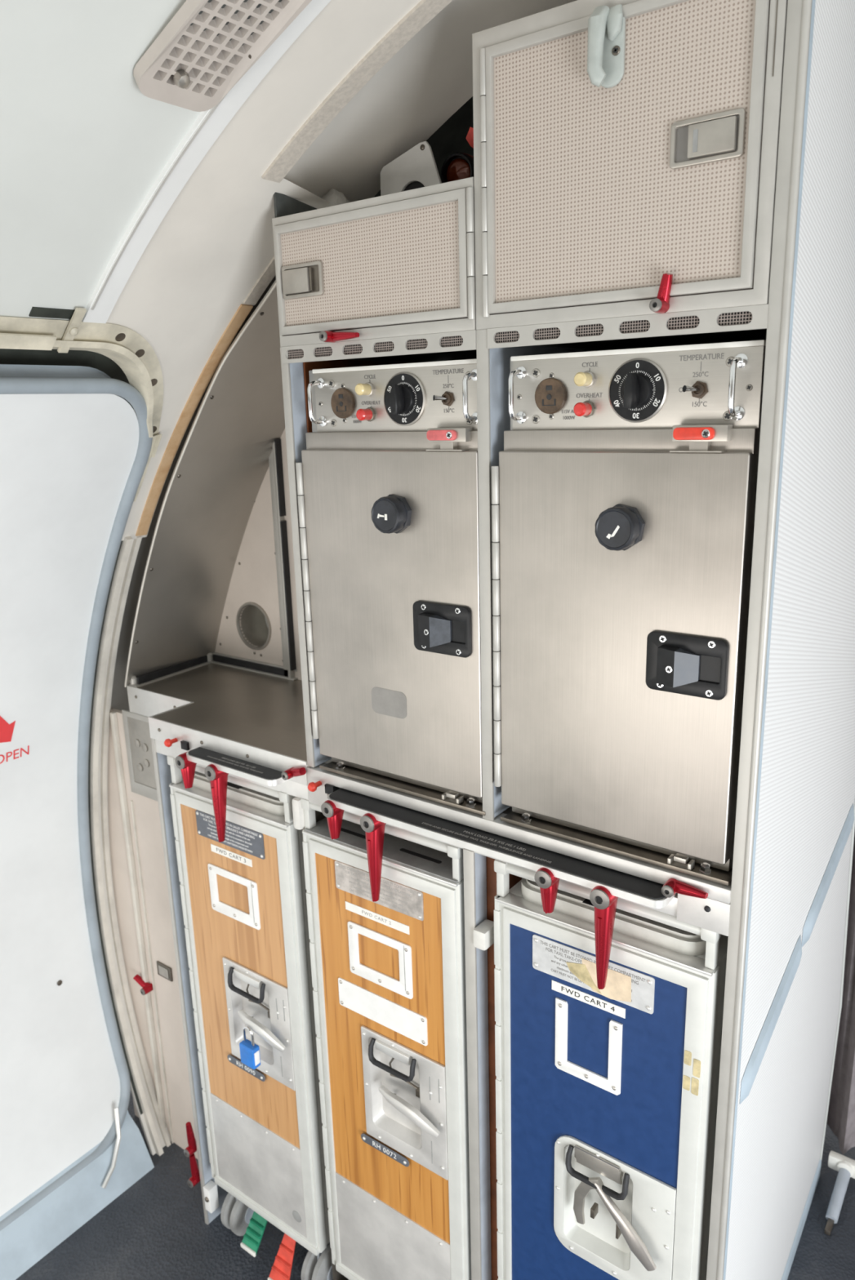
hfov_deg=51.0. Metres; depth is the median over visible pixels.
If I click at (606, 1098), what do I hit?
cart
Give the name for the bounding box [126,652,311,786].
countertop
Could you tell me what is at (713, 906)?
frame
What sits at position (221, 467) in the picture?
panel
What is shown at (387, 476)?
oven
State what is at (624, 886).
table
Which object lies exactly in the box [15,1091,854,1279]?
floor
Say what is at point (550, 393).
power outlet
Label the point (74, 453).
door
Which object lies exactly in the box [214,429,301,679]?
panel
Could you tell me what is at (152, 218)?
ceiling
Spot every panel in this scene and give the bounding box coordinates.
[124,280,284,687]
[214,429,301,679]
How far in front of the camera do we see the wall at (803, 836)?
1.16 m
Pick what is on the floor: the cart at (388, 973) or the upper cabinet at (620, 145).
the cart at (388, 973)
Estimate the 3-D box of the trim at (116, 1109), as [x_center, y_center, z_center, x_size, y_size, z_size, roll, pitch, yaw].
[-0.717,1.155,2.040,0.020,0.131,0.106,0,15,6]
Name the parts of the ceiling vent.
knob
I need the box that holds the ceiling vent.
[133,0,311,111]
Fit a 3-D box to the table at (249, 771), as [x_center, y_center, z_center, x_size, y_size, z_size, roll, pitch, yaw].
[-0.320,0.210,1.525,0.223,0.012,0.061,9,18,36]
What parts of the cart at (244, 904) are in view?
rail, door panel, number plate, drop handle, kick plate, latch plate, latch lever, lid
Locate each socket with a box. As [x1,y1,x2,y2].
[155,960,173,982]
[539,876,545,882]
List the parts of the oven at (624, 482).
pull handle, vent knob, timer knob, control panel, latch lever, latch lever, clamp lever, pull handle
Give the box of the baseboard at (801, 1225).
[781,1159,821,1279]
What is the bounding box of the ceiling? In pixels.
[0,0,577,540]
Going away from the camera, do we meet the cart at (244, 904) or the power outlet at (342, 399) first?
the power outlet at (342, 399)
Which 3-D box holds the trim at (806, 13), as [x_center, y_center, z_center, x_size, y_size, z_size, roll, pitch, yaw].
[0.360,0.349,1.052,0.029,2.200,0.008,9,18,36]
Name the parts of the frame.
post, post, post, post, post, post, post, filler panel, rail, post, post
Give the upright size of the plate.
0.108 m
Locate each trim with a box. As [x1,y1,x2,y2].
[0,306,163,502]
[0,1110,154,1279]
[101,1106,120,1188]
[715,0,812,1279]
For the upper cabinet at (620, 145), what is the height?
0.313 m
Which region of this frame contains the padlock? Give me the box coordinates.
[239,1026,260,1069]
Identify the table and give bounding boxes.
[186,746,288,786]
[326,788,676,908]
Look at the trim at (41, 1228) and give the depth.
1.96 m
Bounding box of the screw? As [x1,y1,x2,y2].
[595,896,602,902]
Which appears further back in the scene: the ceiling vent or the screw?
the screw
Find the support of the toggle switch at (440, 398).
attached to the oven at (387, 476)
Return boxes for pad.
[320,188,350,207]
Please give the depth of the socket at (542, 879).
1.14 m
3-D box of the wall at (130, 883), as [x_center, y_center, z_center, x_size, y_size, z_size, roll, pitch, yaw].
[-0.545,0.308,1.707,0.830,2.013,0.760,9,18,36]
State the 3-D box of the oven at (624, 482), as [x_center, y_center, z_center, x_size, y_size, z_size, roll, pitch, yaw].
[0.321,-0.067,1.197,0.319,0.602,0.417,9,18,36]
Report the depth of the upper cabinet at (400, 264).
1.14 m
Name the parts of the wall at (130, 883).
access frame, access plate, closure panel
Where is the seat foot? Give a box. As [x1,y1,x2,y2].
[824,1151,854,1235]
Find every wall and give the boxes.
[88,275,275,1159]
[722,0,854,1279]
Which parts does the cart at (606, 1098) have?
latch arm, drop handle, door panel, rail, latch plate, lid, latch lever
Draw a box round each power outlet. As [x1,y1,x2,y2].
[330,387,355,418]
[534,377,566,413]
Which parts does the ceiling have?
cream panel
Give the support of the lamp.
on the upper cabinet at (400, 264)
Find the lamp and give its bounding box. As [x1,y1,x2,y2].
[440,151,474,182]
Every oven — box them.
[295,358,485,815]
[491,339,765,885]
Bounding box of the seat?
[826,831,854,1154]
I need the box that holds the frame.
[151,0,802,1279]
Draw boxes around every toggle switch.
[432,391,454,406]
[682,381,707,398]
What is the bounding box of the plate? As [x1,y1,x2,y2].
[380,141,441,195]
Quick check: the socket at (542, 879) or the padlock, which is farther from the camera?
the padlock
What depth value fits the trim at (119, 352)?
1.33 m
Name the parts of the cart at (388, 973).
rail, door panel, blank plate, number plate, drop handle, kick plate, latch plate, latch lever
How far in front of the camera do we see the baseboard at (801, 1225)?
1.88 m
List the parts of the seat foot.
leg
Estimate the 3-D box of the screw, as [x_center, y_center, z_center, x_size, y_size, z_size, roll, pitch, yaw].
[0.211,0.318,1.099,0.010,0.010,0.001,9,18,36]
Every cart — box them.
[166,755,333,1279]
[300,798,511,1279]
[493,859,728,1279]
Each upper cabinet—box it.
[271,177,475,346]
[471,0,787,329]
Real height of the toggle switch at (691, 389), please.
0.018 m
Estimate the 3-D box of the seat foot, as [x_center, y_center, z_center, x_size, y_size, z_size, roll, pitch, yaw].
[0.893,1.206,1.950,0.075,0.063,0.175,9,18,36]
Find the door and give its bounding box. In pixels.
[0,364,152,1231]
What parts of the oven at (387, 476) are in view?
pull handle, control panel, vent knob, timer knob, latch lever, latch lever, clamp lever, pull handle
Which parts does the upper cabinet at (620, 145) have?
hook arm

